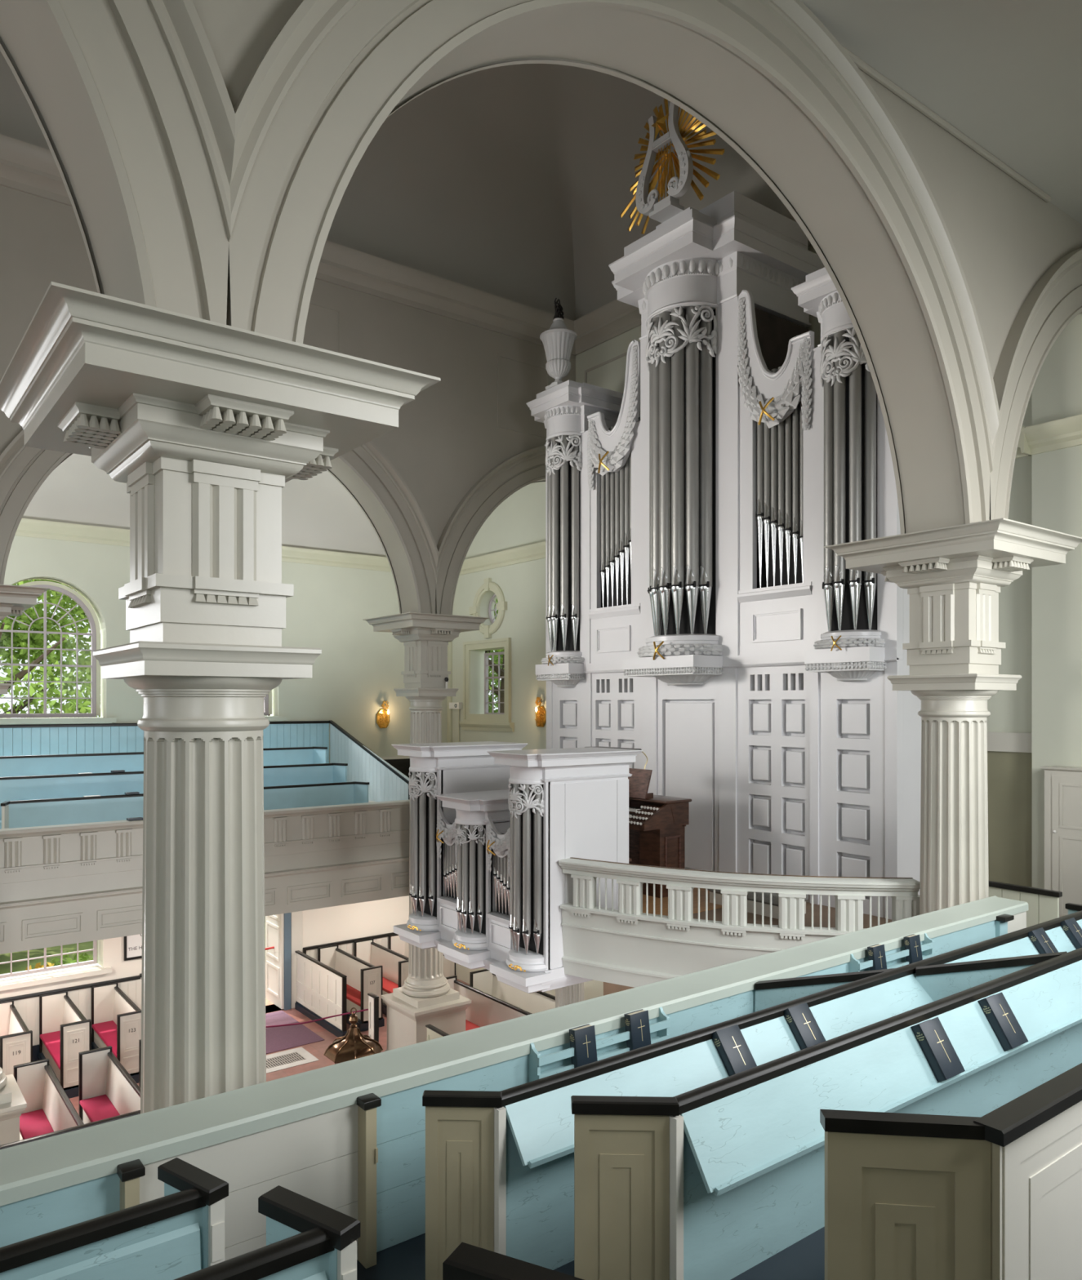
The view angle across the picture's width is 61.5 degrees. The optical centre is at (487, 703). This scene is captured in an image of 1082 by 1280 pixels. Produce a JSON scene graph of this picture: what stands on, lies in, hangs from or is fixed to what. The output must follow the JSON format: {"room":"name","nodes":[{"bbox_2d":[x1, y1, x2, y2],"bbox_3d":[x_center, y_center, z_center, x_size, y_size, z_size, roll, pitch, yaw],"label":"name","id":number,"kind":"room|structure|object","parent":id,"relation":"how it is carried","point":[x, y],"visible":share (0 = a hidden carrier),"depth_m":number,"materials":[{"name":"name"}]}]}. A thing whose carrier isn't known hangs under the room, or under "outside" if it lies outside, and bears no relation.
{"room":"church","nodes":[
{"label":"church","id":0,"kind":"room"},
{"bbox_2d":[22,453,386,557],"bbox_3d":[-10.687,-4.550,14.008,27.000,1.940,4.375,0,0,-36],"label":"ceiling","id":1,"kind":"structure","parent":0,"point":[318,513],"depth_m":20.19,"materials":[{"name":"paint"}]},
{"bbox_2d":[0,535,447,1013],"bbox_3d":[-11.907,0.650,16.090,27.450,12.900,0.570,0,0,-36],"label":"wall","id":2,"kind":"structure","parent":0,"point":[357,668],"depth_m":21.33,"materials":[{"name":"paint"}]},
{"bbox_2d":[0,940,111,991],"bbox_3d":[-8.854,4.765,18.156,2.420,1.570,0.500,0,0,-36],"label":"window","id":3,"kind":"structure","parent":2,"relation":"in","point":[11,984],"depth_m":18.24,"materials":[{"name":"grey"}]},
{"bbox_2d":[0,581,116,724],"bbox_3d":[-8.855,-1.010,18.210,2.560,2.900,0.490,0,0,-36],"label":"window","id":4,"kind":"structure","parent":2,"relation":"in","point":[82,718],"depth_m":18.42,"materials":[{"name":"grey"}]},
{"bbox_2d":[124,933,142,960],"bbox_3d":[-7.079,4.835,19.252,1.220,1.070,0.047,0,0,-36],"label":"framed poster","id":5,"kind":"object","parent":2,"relation":"attached to","point":[132,944],"visible":0.06,"depth_m":18.99,"materials":[{"name":"white paper"}]},
{"bbox_2d":[0,932,395,1062],"bbox_3d":[-6.251,6.400,19.829,13.000,1.400,0.078,0,0,-36],"label":"wainscoting","id":6,"kind":"structure","parent":2,"relation":"attached to","point":[27,1006],"depth_m":18.45,"materials":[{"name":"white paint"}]},
{"bbox_2d":[14,518,391,572],"bbox_3d":[-11.906,-3.450,15.703,27.000,0.340,0.200,0,0,-36],"label":"trim","id":7,"kind":"structure","parent":2,"relation":"attached to","point":[27,527],"depth_m":18.77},
{"bbox_2d":[265,912,290,1010],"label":"door","id":8,"kind":"structure","parent":2,"relation":"in","point":[277,926],"depth_m":21.06,"materials":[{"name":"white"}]},
{"bbox_2d":[290,911,302,1008],"bbox_3d":[-4.453,5.500,21.166,0.280,3.200,0.030,0,0,-36],"label":"trim","id":9,"kind":"structure","parent":2,"relation":"attached to","point":[296,917],"depth_m":21.12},
{"bbox_2d":[69,978,469,1113],"bbox_3d":[-6.054,7.250,7.564,27.800,0.300,21.050,0,0,-36],"label":"floor","id":10,"kind":"structure","parent":0,"point":[317,1049],"depth_m":18.77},
{"bbox_2d":[0,999,32,1075],"bbox_3d":[-8.820,6.434,16.649,0.585,1.332,2.132,0,0,-36],"label":"pew","id":11,"kind":"object","parent":10,"relation":"on","point":[15,1038],"visible":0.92,"depth_m":15.88,"materials":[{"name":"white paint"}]},
{"bbox_2d":[0,584,50,1145],"bbox_3d":[-7.533,2.718,13.212,1.816,8.764,1.816,0,0,-36],"label":"column","id":12,"kind":"structure","parent":10,"relation":"on","point":[14,599],"depth_m":13.03,"materials":[{"name":"grey stone"}]},
{"bbox_2d":[13,1058,84,1140],"bbox_3d":[-6.514,6.434,13.434,0.585,1.332,2.820,0,0,-36],"label":"pew","id":13,"kind":"object","parent":10,"relation":"on","point":[37,1082],"visible":0.41,"depth_m":14.42,"materials":[{"name":"black paint"}]},
{"bbox_2d":[19,1109,53,1139],"bbox_3d":[-6.549,6.562,13.396,0.415,0.075,2.660,0,0,-36],"label":"seat cushion","id":14,"kind":"object","parent":13,"relation":"on","point":[33,1123],"visible":0.24,"depth_m":14.04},
{"bbox_2d":[37,990,91,1098],"bbox_3d":[-8.036,6.434,17.212,0.585,1.332,2.132,0,0,-36],"label":"pew","id":15,"kind":"object","parent":10,"relation":"on","point":[57,1011],"visible":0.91,"depth_m":16.50,"materials":[{"name":"black paint"}]},
{"bbox_2d":[40,1031,60,1070],"bbox_3d":[-8.079,6.562,17.186,0.415,0.075,1.960,0,0,-36],"label":"seat cushion","id":16,"kind":"object","parent":15,"relation":"on","point":[51,1041],"visible":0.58,"depth_m":17.37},
{"bbox_2d":[0,1110,140,1150],"bbox_3d":[-6.963,6.430,11.313,7.900,1.340,0.140,0,0,-36],"label":"screen","id":17,"kind":"object","parent":10,"relation":"on","point":[135,1113],"visible":0.02,"depth_m":12.23,"materials":[{"name":"black paint"}]},
{"bbox_2d":[78,1045,140,1124],"bbox_3d":[-5.729,6.434,13.986,0.585,1.332,2.800,0,0,-36],"label":"pew","id":18,"kind":"object","parent":10,"relation":"on","point":[100,1073],"visible":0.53,"depth_m":14.96,"materials":[{"name":"black paint"}]},
{"bbox_2d":[79,1094,119,1122],"bbox_3d":[-5.764,6.562,13.949,0.415,0.075,2.640,0,0,-36],"label":"seat cushion","id":19,"kind":"object","parent":18,"relation":"on","point":[98,1108],"visible":0.37,"depth_m":14.61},
{"bbox_2d":[90,982,141,1083],"bbox_3d":[-7.245,6.434,17.756,0.585,1.332,2.172,0,0,-36],"label":"pew","id":20,"kind":"object","parent":10,"relation":"on","point":[108,1002],"visible":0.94,"depth_m":17.74,"materials":[{"name":"black paint"}]},
{"bbox_2d":[91,1020,116,1057],"bbox_3d":[-7.288,6.562,17.730,0.415,0.075,2.000,0,0,-36],"label":"seat cushion","id":21,"kind":"object","parent":20,"relation":"on","point":[106,1031],"visible":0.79,"depth_m":17.93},
{"bbox_2d":[0,281,440,1114],"bbox_3d":[-1.506,2.718,4.829,1.816,8.764,1.816,0,0,-36],"label":"column","id":22,"kind":"structure","parent":10,"relation":"on","point":[205,424],"depth_m":4.54,"materials":[{"name":"grey stone"}]},
{"bbox_2d":[266,1047,319,1073],"bbox_3d":[-4.078,7.093,18.006,1.200,0.011,0.840,0,0,-36],"label":"floor vent","id":23,"kind":"object","parent":10,"relation":"in","point":[281,1060],"visible":0.85,"depth_m":18.05,"materials":[{"name":"metal"}]},
{"bbox_2d":[265,1010,324,1053],"bbox_3d":[-4.918,7.093,19.397,2.060,0.013,2.240,0,0,-36],"label":"rug","id":24,"kind":"object","parent":10,"relation":"on","point":[282,1037],"visible":0.47,"depth_m":19.38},
{"bbox_2d":[294,950,346,1037],"bbox_3d":[-3.713,6.430,20.103,0.120,1.340,2.460,0,0,-36],"label":"screen","id":25,"kind":"object","parent":10,"relation":"on","point":[320,988],"visible":0.97,"depth_m":19.98,"materials":[{"name":"black paint"}]},
{"bbox_2d":[317,944,384,1031],"bbox_3d":[-3.156,6.434,20.659,0.585,1.332,2.232,0,0,-36],"label":"pew","id":26,"kind":"object","parent":10,"relation":"on","point":[366,978],"visible":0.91,"depth_m":20.20,"materials":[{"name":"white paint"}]},
{"bbox_2d":[323,1007,382,1064],"bbox_3d":[-2.302,6.168,15.588,0.942,1.864,0.942,0,0,-36],"label":"font","id":27,"kind":"object","parent":10,"relation":"on","point":[354,1045],"visible":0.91,"depth_m":15.42,"materials":[{"name":"brown metal"}]},
{"bbox_2d":[367,992,378,1042],"bbox_3d":[-2.248,6.430,17.893,0.120,1.340,0.320,0,0,-36],"label":"door","id":28,"kind":"structure","parent":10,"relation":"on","point":[373,1000],"depth_m":17.85,"materials":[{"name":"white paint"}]},
{"bbox_2d":[353,937,408,1015],"bbox_3d":[-2.390,6.434,21.222,0.585,1.332,2.212,0,0,-36],"label":"pew","id":29,"kind":"object","parent":10,"relation":"on","point":[395,965],"visible":0.3,"depth_m":21.56,"materials":[{"name":"black paint"}]},
{"bbox_2d":[387,933,455,977],"bbox_3d":[-1.597,6.434,21.755,0.585,1.332,2.272,0,0,-36],"label":"pew","id":30,"kind":"object","parent":10,"relation":"on","point":[395,944],"visible":0.14,"depth_m":22.54,"materials":[{"name":"black paint"}]},
{"bbox_2d":[362,612,490,1051],"bbox_3d":[-1.206,2.718,17.761,1.816,8.764,1.816,0,0,-36],"label":"column","id":31,"kind":"structure","parent":10,"relation":"on","point":[425,997],"depth_m":17.46,"materials":[{"name":"grey stone"}]},
{"bbox_2d":[444,975,531,1026],"bbox_3d":[0.468,6.434,17.080,0.700,1.332,4.830,0,0,-36],"label":"pew","id":32,"kind":"object","parent":10,"relation":"on","point":[484,1009],"visible":0.2,"depth_m":18.25,"materials":[{"name":"black paint"}]},
{"bbox_2d":[469,968,555,1013],"bbox_3d":[1.280,6.434,17.664,0.700,1.332,4.830,0,0,-36],"label":"pew","id":33,"kind":"object","parent":10,"relation":"on","point":[483,980],"visible":0.21,"depth_m":19.17,"materials":[{"name":"black paint"}]},
{"bbox_2d":[555,982,583,1008],"bbox_3d":[1.220,5.320,13.464,0.680,3.560,0.680,0,0,-36],"label":"column","id":34,"kind":"structure","parent":10,"relation":"on","point":[574,993],"depth_m":13.29,"materials":[{"name":"grey stone"}]},
{"bbox_2d":[823,517,1081,915],"bbox_3d":[4.821,2.718,9.378,1.816,8.764,1.816,0,0,-36],"label":"column","id":35,"kind":"structure","parent":10,"relation":"on","point":[953,577],"depth_m":9.11,"materials":[{"name":"grey stone"}]},
{"bbox_2d":[0,185,575,613],"bbox_3d":[-9.235,-6.028,11.989,27.000,8.744,0.620,0,0,-36],"label":"wall","id":36,"kind":"structure","parent":0,"point":[447,437],"depth_m":17.26,"materials":[{"name":"paint"}]},
{"bbox_2d":[0,429,438,613],"bbox_3d":[-4.146,-3.619,15.176,7.793,3.923,0.145,0,0,-36],"label":"trim","id":37,"kind":"structure","parent":36,"relation":"attached to","point":[24,469],"depth_m":16.64,"materials":[{"name":"paint"}]},
{"bbox_2d":[0,133,575,355],"bbox_3d":[-8.946,-7.810,11.587,27.000,0.580,0.370,0,0,-36],"label":"trim","id":38,"kind":"structure","parent":36,"relation":"attached to","point":[26,167],"depth_m":16.72,"materials":[{"name":"paint"}]},
{"bbox_2d":[309,300,549,437],"bbox_3d":[-1.214,-6.350,17.364,6.200,1.500,0.015,0,0,-36],"label":"trim","id":39,"kind":"structure","parent":36,"relation":"attached to","point":[339,310],"depth_m":18.40,"materials":[{"name":"paint"}]},
{"bbox_2d":[435,445,545,614],"bbox_3d":[0.483,-3.614,18.505,3.611,3.913,0.145,0,0,-36],"label":"trim","id":40,"kind":"structure","parent":36,"relation":"attached to","point":[523,468],"depth_m":17.99,"materials":[{"name":"paint"}]},
{"bbox_2d":[0,50,787,320],"bbox_3d":[-6.208,-9.530,7.779,27.000,2.900,9.750,0,0,-36],"label":"ceiling","id":41,"kind":"structure","parent":0,"point":[512,182],"depth_m":16.68,"materials":[{"name":"paint"}]},
{"bbox_2d":[0,0,1081,533],"bbox_3d":[-3.208,-6.028,3.605,27.000,8.744,0.620,0,0,-36],"label":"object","id":42,"kind":"object","parent":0,"point":[1005,237],"visible":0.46,"depth_m":7.91,"materials":[{"name":"paint"}]},
{"bbox_2d":[0,36,104,294],"bbox_3d":[-4.893,-3.619,2.865,7.793,3.923,0.145,0,0,-36],"label":"trim","id":43,"kind":"structure","parent":42,"relation":"attached to","point":[9,59],"depth_m":4.73,"materials":[{"name":"paint"}]},
{"bbox_2d":[41,0,235,324],"bbox_3d":[-4.447,-3.619,2.244,7.793,3.923,0.145,0,0,-36],"label":"arch","id":44,"kind":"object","parent":42,"relation":"attached to","point":[148,73],"depth_m":4.35,"materials":[{"name":"paint"}]},
{"bbox_2d":[228,0,999,524],"bbox_3d":[1.881,-3.619,6.793,7.793,3.923,0.145,0,0,-36],"label":"arch","id":45,"kind":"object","parent":42,"relation":"attached to","point":[314,102],"depth_m":5.23,"materials":[{"name":"paint"}]},
{"bbox_2d":[386,57,905,533],"bbox_3d":[1.434,-3.619,7.414,7.793,3.923,0.145,0,0,-36],"label":"trim","id":46,"kind":"structure","parent":42,"relation":"attached to","point":[564,61],"depth_m":7.92,"materials":[{"name":"paint"}]},
{"bbox_2d":[839,43,1051,202],"bbox_3d":[-3.923,-5.500,2.673,24.750,0.057,0.060,0,0,-36],"label":"trim","id":47,"kind":"structure","parent":42,"relation":"attached to","point":[861,64],"depth_m":8.58,"materials":[{"name":"paint"}]},
{"bbox_2d":[356,1226,824,1279],"bbox_3d":[-1.553,2.940,1.304,27.000,1.720,4.830,0,0,-36],"label":"floor","id":48,"kind":"structure","parent":0,"point":[804,1260],"depth_m":3.89,"materials":[{"name":"blue paint"}]},
{"bbox_2d":[0,1157,228,1279],"bbox_3d":[-3.135,2.316,1.923,5.154,1.169,0.445,0,0,-36],"label":"pew","id":49,"kind":"object","parent":48,"relation":"on","point":[180,1233],"visible":1,"depth_m":3.13,"materials":[{"name":"wood"}]},
{"bbox_2d":[173,1185,359,1279],"bbox_3d":[-2.613,2.061,1.283,5.255,1.079,0.445,0,0,-36],"label":"pew","id":50,"kind":"object","parent":48,"relation":"on","point":[307,1239],"visible":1,"depth_m":2.62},
{"bbox_2d":[442,1242,582,1279],"bbox_3d":[-1.940,1.810,0.460,5.386,1.139,0.462,0,0,-36],"label":"pew","id":51,"kind":"object","parent":48,"relation":"on","point":[467,1261],"visible":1,"depth_m":2.00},
{"bbox_2d":[0,895,1027,1268],"bbox_3d":[-4.304,2.862,2.098,23.360,1.875,0.427,0,0,-36],"label":"parapet","id":52,"kind":"object","parent":48,"relation":"on","point":[348,1138],"visible":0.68,"depth_m":4.56,"materials":[{"name":"paint"}]},
{"bbox_2d":[528,1007,670,1082],"bbox_3d":[0.702,2.078,5.495,1.077,0.245,0.094,0,0,-36],"label":"rack","id":53,"kind":"object","parent":52,"relation":"attached to","point":[662,1026],"visible":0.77,"depth_m":5.41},
{"bbox_2d":[568,1023,597,1068],"bbox_3d":[0.565,2.029,5.352,0.161,0.227,0.078,0,0,-36],"label":"book","id":54,"kind":"object","parent":53,"relation":"on","point":[582,1038],"visible":0.99,"depth_m":5.33,"materials":[{"name":"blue leather"}]},
{"bbox_2d":[537,1035,670,1079],"bbox_3d":[0.702,2.136,5.495,1.075,0.042,0.094,0,0,-36],"label":"shelf","id":55,"kind":"object","parent":53,"relation":"attached to","point":[600,1056],"depth_m":5.44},
{"bbox_2d":[623,1008,650,1050],"bbox_3d":[0.930,2.029,5.614,0.161,0.227,0.078,0,0,-36],"label":"book","id":56,"kind":"object","parent":53,"relation":"on","point":[637,1023],"visible":1,"depth_m":5.59,"materials":[{"name":"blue leather"}]},
{"bbox_2d":[848,933,934,972],"bbox_3d":[3.296,2.078,7.360,1.107,0.245,0.094,0,0,-36],"label":"rack","id":57,"kind":"object","parent":52,"relation":"attached to","point":[854,965],"visible":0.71,"depth_m":7.33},
{"bbox_2d":[866,943,886,970],"bbox_3d":[3.078,2.029,7.158,0.161,0.227,0.078,0,0,-36],"label":"book","id":58,"kind":"object","parent":57,"relation":"on","point":[876,953],"visible":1,"depth_m":7.13,"materials":[{"name":"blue leather"}]},
{"bbox_2d":[886,953,934,968],"bbox_3d":[3.296,2.136,7.360,1.105,0.042,0.094,0,0,-36],"label":"shelf","id":59,"kind":"object","parent":57,"relation":"attached to","point":[924,956],"depth_m":7.43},
{"bbox_2d":[902,933,922,964],"bbox_3d":[3.504,2.029,7.465,0.161,0.227,0.078,0,0,-36],"label":"book","id":60,"kind":"object","parent":57,"relation":"on","point":[912,942],"visible":1,"depth_m":7.43,"materials":[{"name":"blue leather"}]},
{"bbox_2d":[422,910,1081,1279],"bbox_3d":[2.560,2.317,5.952,6.895,1.166,0.552,0,0,-36],"label":"pew","id":61,"kind":"object","parent":48,"relation":"on","point":[500,1165],"visible":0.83,"depth_m":4.16,"materials":[{"name":"wood"}]},
{"bbox_2d":[711,1024,756,1075],"bbox_3d":[1.314,1.861,4.813,0.178,0.244,0.191,0,0,-36],"label":"book","id":62,"kind":"object","parent":61,"relation":"on","point":[734,1052],"visible":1,"depth_m":4.79,"materials":[{"name":"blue leather"}]},
{"bbox_2d":[783,1002,825,1049],"bbox_3d":[1.813,1.861,5.172,0.178,0.244,0.191,0,0,-36],"label":"book","id":63,"kind":"object","parent":61,"relation":"on","point":[806,1033],"visible":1,"depth_m":5.15,"materials":[{"name":"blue leather"}]},
{"bbox_2d":[1027,927,1058,954],"bbox_3d":[4.261,1.861,6.932,0.178,0.244,0.191,0,0,-36],"label":"book","id":64,"kind":"object","parent":61,"relation":"on","point":[1038,937],"visible":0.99,"depth_m":6.92,"materials":[{"name":"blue leather"}]},
{"bbox_2d":[1060,917,1081,949],"bbox_3d":[4.716,1.861,7.259,0.178,0.244,0.191,0,0,-36],"label":"book","id":65,"kind":"object","parent":61,"relation":"on","point":[1071,928],"visible":1,"depth_m":7.24,"materials":[{"name":"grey leather"}]},
{"bbox_2d":[570,947,1081,1279],"bbox_3d":[3.117,2.062,5.330,6.715,1.076,0.553,0,0,-36],"label":"pew","id":66,"kind":"object","parent":48,"relation":"on","point":[714,1180],"visible":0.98,"depth_m":3.72,"materials":[{"name":"wood"}]},
{"bbox_2d":[910,1017,964,1082],"bbox_3d":[2.189,1.682,4.409,0.178,0.250,0.178,0,0,-36],"label":"book","id":67,"kind":"object","parent":66,"relation":"on","point":[942,1059],"visible":1,"depth_m":4.38,"materials":[{"name":"grey leather"}]},
{"bbox_2d":[977,992,1027,1051],"bbox_3d":[2.725,1.682,4.794,0.178,0.250,0.178,0,0,-36],"label":"book","id":68,"kind":"object","parent":66,"relation":"on","point":[1003,1023],"visible":1,"depth_m":4.76,"materials":[{"name":"grey leather"}]},
{"bbox_2d":[755,951,1066,1012],"bbox_3d":[2.746,2.183,6.013,1.872,1.265,0.090,0,0,25],"label":"pew","id":69,"kind":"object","parent":48,"relation":"on","point":[940,981],"depth_m":5.93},
{"bbox_2d":[819,1062,1081,1279],"bbox_3d":[3.780,1.925,4.530,6.573,1.350,0.406,0,0,-36],"label":"pew","id":70,"kind":"object","parent":48,"relation":"on","point":[996,1195],"visible":1,"depth_m":2.73,"materials":[{"name":"wood"}]},
{"bbox_2d":[988,880,1062,927],"bbox_3d":[5.875,2.415,9.988,0.080,0.800,0.800,0,0,-36],"label":"wall","id":71,"kind":"structure","parent":48,"relation":"on","point":[1042,904],"depth_m":9.87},
{"bbox_2d":[1040,765,1081,917],"bbox_3d":[7.716,1.808,10.794,0.298,2.015,1.990,0,0,-36],"label":"tall cabinet","id":72,"kind":"object","parent":48,"relation":"on","point":[1062,784],"visible":0.97,"depth_m":11.32,"materials":[{"name":"white wood"}]},
{"bbox_2d":[642,887,721,915],"bbox_3d":[2.149,2.794,13.800,2.400,0.012,3.500,0,0,-36],"label":"boards","id":73,"kind":"object","parent":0,"point":[702,891],"visible":0.07,"depth_m":12.58,"materials":[{"name":"brown wood"}]},
{"bbox_2d":[584,746,691,897],"bbox_3d":[2.041,1.729,13.710,0.940,2.118,1.900,0,0,-36],"label":"organ console","id":74,"kind":"object","parent":73,"relation":"on","point":[657,824],"visible":0.42,"depth_m":13.13,"materials":[{"name":"brown wood"}]},
{"bbox_2d":[584,746,647,768],"bbox_3d":[1.966,1.035,13.668,0.549,0.730,0.900,0,0,-36],"label":"lamp","id":75,"kind":"object","parent":74,"relation":"attached to","point":[597,746],"depth_m":13.52,"materials":[{"name":"metal"}]},
{"bbox_2d":[452,244,1031,1000],"bbox_3d":[4.973,-2.400,15.738,0.450,19.000,20.650,0,0,-36],"label":"wall","id":76,"kind":"structure","parent":0,"point":[519,520],"depth_m":20.77,"materials":[{"name":"paint"}]},
{"bbox_2d":[447,641,452,742],"bbox_3d":[-0.981,-0.250,23.581,0.058,6.100,0.158,0,0,-36],"label":"trim","id":77,"kind":"structure","parent":76,"relation":"attached to","point":[450,643],"depth_m":23.53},
{"bbox_2d":[458,637,514,732],"bbox_3d":[0.102,-0.435,22.317,0.500,2.230,2.120,0,0,-36],"label":"window","id":78,"kind":"structure","parent":76,"relation":"in","point":[491,722],"depth_m":22.39,"materials":[{"name":"grey"}]},
{"bbox_2d":[469,577,506,638],"bbox_3d":[0.141,-2.320,22.271,0.430,1.460,1.460,0,0,-36],"label":"window","id":79,"kind":"structure","parent":76,"relation":"in","point":[501,606],"depth_m":22.11,"materials":[{"name":"grey"}]},
{"bbox_2d":[458,541,545,575],"bbox_3d":[0.193,-3.450,21.831,0.200,0.340,4.375,0,0,-36],"label":"trim","id":80,"kind":"structure","parent":76,"relation":"attached to","point":[534,551],"depth_m":21.50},
{"bbox_2d":[573,209,811,355],"bbox_3d":[4.590,-7.810,15.570,0.370,0.580,10.325,0,0,-36],"label":"trim","id":81,"kind":"structure","parent":76,"relation":"attached to","point":[615,317],"depth_m":18.56,"materials":[{"name":"paint"}]},
{"bbox_2d":[990,247,1081,519],"bbox_3d":[6.511,-3.614,10.121,3.611,3.913,0.145,0,0,-36],"label":"trim","id":82,"kind":"structure","parent":76,"relation":"attached to","point":[1055,300],"depth_m":9.51,"materials":[{"name":"paint"}]},
{"bbox_2d":[1014,413,1081,458],"bbox_3d":[8.813,-3.420,9.575,0.510,0.340,6.160,0,0,-36],"label":"trim","id":83,"kind":"structure","parent":76,"relation":"attached to","point":[1064,433],"depth_m":11.57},
{"bbox_2d":[693,902,891,928],"bbox_3d":[2.433,2.975,14.004,5.700,0.350,9.500,0,0,-36],"label":"floor","id":84,"kind":"structure","parent":0,"point":[807,916],"depth_m":11.82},
{"bbox_2d":[391,741,642,993],"bbox_3d":[0.277,2.050,12.441,1.835,2.900,3.328,0,0,-36],"label":"pipe organ","id":85,"kind":"object","parent":84,"relation":"on","point":[491,823],"visible":1,"depth_m":11.64,"materials":[{"name":"wood"}]},
{"bbox_2d":[525,191,920,919],"bbox_3d":[3.610,-2.450,14.838,2.745,10.500,7.441,0,0,-36],"label":"pipe organ","id":86,"kind":"object","parent":84,"relation":"on","point":[700,619],"visible":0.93,"depth_m":13.79,"materials":[{"name":"white"}]},
{"bbox_2d":[539,297,577,389],"bbox_3d":[1.311,-6.657,16.781,0.690,1.674,0.690,0,0,-36],"label":"urn","id":87,"kind":"object","parent":86,"relation":"on","point":[557,341],"visible":0.98,"depth_m":16.61,"materials":[{"name":"white"}]},
{"bbox_2d":[541,331,575,378],"bbox_3d":[1.311,-6.390,16.781,0.630,0.740,0.630,0,0,-36],"label":"bowl","id":88,"kind":"object","parent":87,"relation":"on","point":[557,345],"depth_m":16.59,"materials":[{"name":"white"}]},
{"bbox_2d":[619,98,724,234],"bbox_3d":[2.754,-8.649,14.277,0.380,1.977,2.173,0,0,-36],"label":"ornament","id":89,"kind":"object","parent":86,"relation":"on","point":[646,203],"visible":0.97,"depth_m":14.19,"materials":[{"name":"gold"}]},
{"bbox_2d":[558,857,919,987],"bbox_3d":[2.712,2.606,10.209,3.996,1.428,0.601,0,0,20],"label":"balustrade","id":90,"kind":"object","parent":84,"relation":"on","point":[626,945],"visible":0.75,"depth_m":10.18,"materials":[{"name":"paint"}]},
{"bbox_2d":[707,888,808,919],"bbox_3d":[3.670,2.650,12.368,0.600,0.300,1.200,0,0,-36],"label":"bench","id":91,"kind":"object","parent":84,"relation":"on","point":[717,892],"visible":0.21,"depth_m":12.00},
{"bbox_2d":[707,888,808,906],"bbox_3d":[3.670,2.570,12.368,0.600,0.140,1.200,0,0,-36],"label":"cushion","id":92,"kind":"object","parent":91,"relation":"on","point":[717,892],"depth_m":11.99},
{"bbox_2d":[800,0,1081,224],"bbox_3d":[-1.588,-4.550,1.352,27.000,1.940,4.950,0,0,-36],"label":"ceiling","id":93,"kind":"structure","parent":0,"point":[1006,74],"depth_m":7.81,"materials":[{"name":"paint"}]},
{"bbox_2d":[986,751,1031,887],"bbox_3d":[7.062,1.730,12.405,0.050,2.140,0.940,0,0,-36],"label":"wall","id":94,"kind":"structure","parent":0,"point":[1009,774],"depth_m":12.31,"materials":[{"name":"paint"}]},
{"bbox_2d":[986,732,1031,752],"bbox_3d":[7.037,0.530,12.406,0.090,0.260,0.970,0,0,-36],"label":"trim","id":95,"kind":"structure","parent":94,"relation":"attached to","point":[996,741],"depth_m":12.28,"materials":[{"name":"white paint"}]},
{"bbox_2d":[1031,313,1081,888],"bbox_3d":[8.973,-1.310,9.549,0.280,8.420,5.930,0,0,-36],"label":"wall pier","id":96,"kind":"object","parent":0,"point":[1056,391],"visible":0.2,"depth_m":11.63,"materials":[{"name":"paint"}]},
{"bbox_3d":[-10.767,2.840,14.120,27.000,1.980,4.100,0,0,-36],"label":"floor","id":97,"kind":"structure","parent":0,"visible":0},
{"bbox_2d":[0,746,327,777],"bbox_3d":[-8.397,1.558,16.644,11.796,1.183,0.431,0,0,-36],"label":"pew","id":98,"kind":"object","parent":97,"relation":"on","point":[56,764],"visible":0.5,"depth_m":17.48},
{"bbox_2d":[0,763,347,829],"bbox_3d":[-5.666,1.859,17.240,6.526,1.183,0.431,0,0,-36],"label":"pew","id":99,"kind":"object","parent":97,"relation":"on","point":[71,785],"visible":0.38,"depth_m":16.52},
{"bbox_2d":[0,781,368,828],"bbox_3d":[-5.182,2.193,16.578,6.653,1.173,0.431,0,0,-36],"label":"pew","id":100,"kind":"object","parent":97,"relation":"on","point":[68,811],"visible":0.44,"depth_m":15.84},
{"bbox_2d":[0,800,409,954],"bbox_3d":[-9.911,2.893,12.115,25.950,1.895,0.275,0,0,-36],"label":"parapet","id":101,"kind":"object","parent":97,"relation":"attached to","point":[72,883],"visible":0.7,"depth_m":14.98,"materials":[{"name":"white wood"}]},
{"bbox_2d":[328,720,409,801],"bbox_3d":[-2.577,1.605,20.021,0.100,2.390,4.020,0,0,-36],"label":"wall","id":102,"kind":"structure","parent":97,"relation":"on","point":[386,783],"depth_m":20.06,"materials":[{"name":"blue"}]},
{"label":"outside","id":103,"kind":"structure","parent":0,"visible":0},
{"bbox_2d":[0,915,265,974],"bbox_3d":[-23.759,7.525,41.612,130.000,0.350,54.690,0,0,-36],"label":"lawn","id":104,"kind":"structure","parent":103,"point":[21,966],"depth_m":26.40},
{"bbox_2d":[0,578,97,718],"bbox_3d":[-13.893,0.064,25.698,8.877,14.690,7.982,0,0,4],"label":"tree","id":105,"kind":"object","parent":104,"relation":"on","point":[18,675],"visible":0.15,"depth_m":26.27,"materials":[{"name":"green plant"}]},
{"bbox_2d":[0,579,100,717],"bbox_3d":[-11.848,0.360,29.168,9.267,14.097,7.785,0,0,9],"label":"tree","id":106,"kind":"object","parent":104,"relation":"on","point":[82,660],"visible":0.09,"depth_m":28.26,"materials":[{"name":"green plant"}]},
{"bbox_2d":[487,598,503,712],"bbox_3d":[1.084,0.570,34.604,8.840,13.679,8.202,0,0,-26],"label":"tree","id":107,"kind":"object","parent":104,"relation":"on","point":[495,667],"visible":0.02,"depth_m":34.41,"materials":[{"name":"green plant"}]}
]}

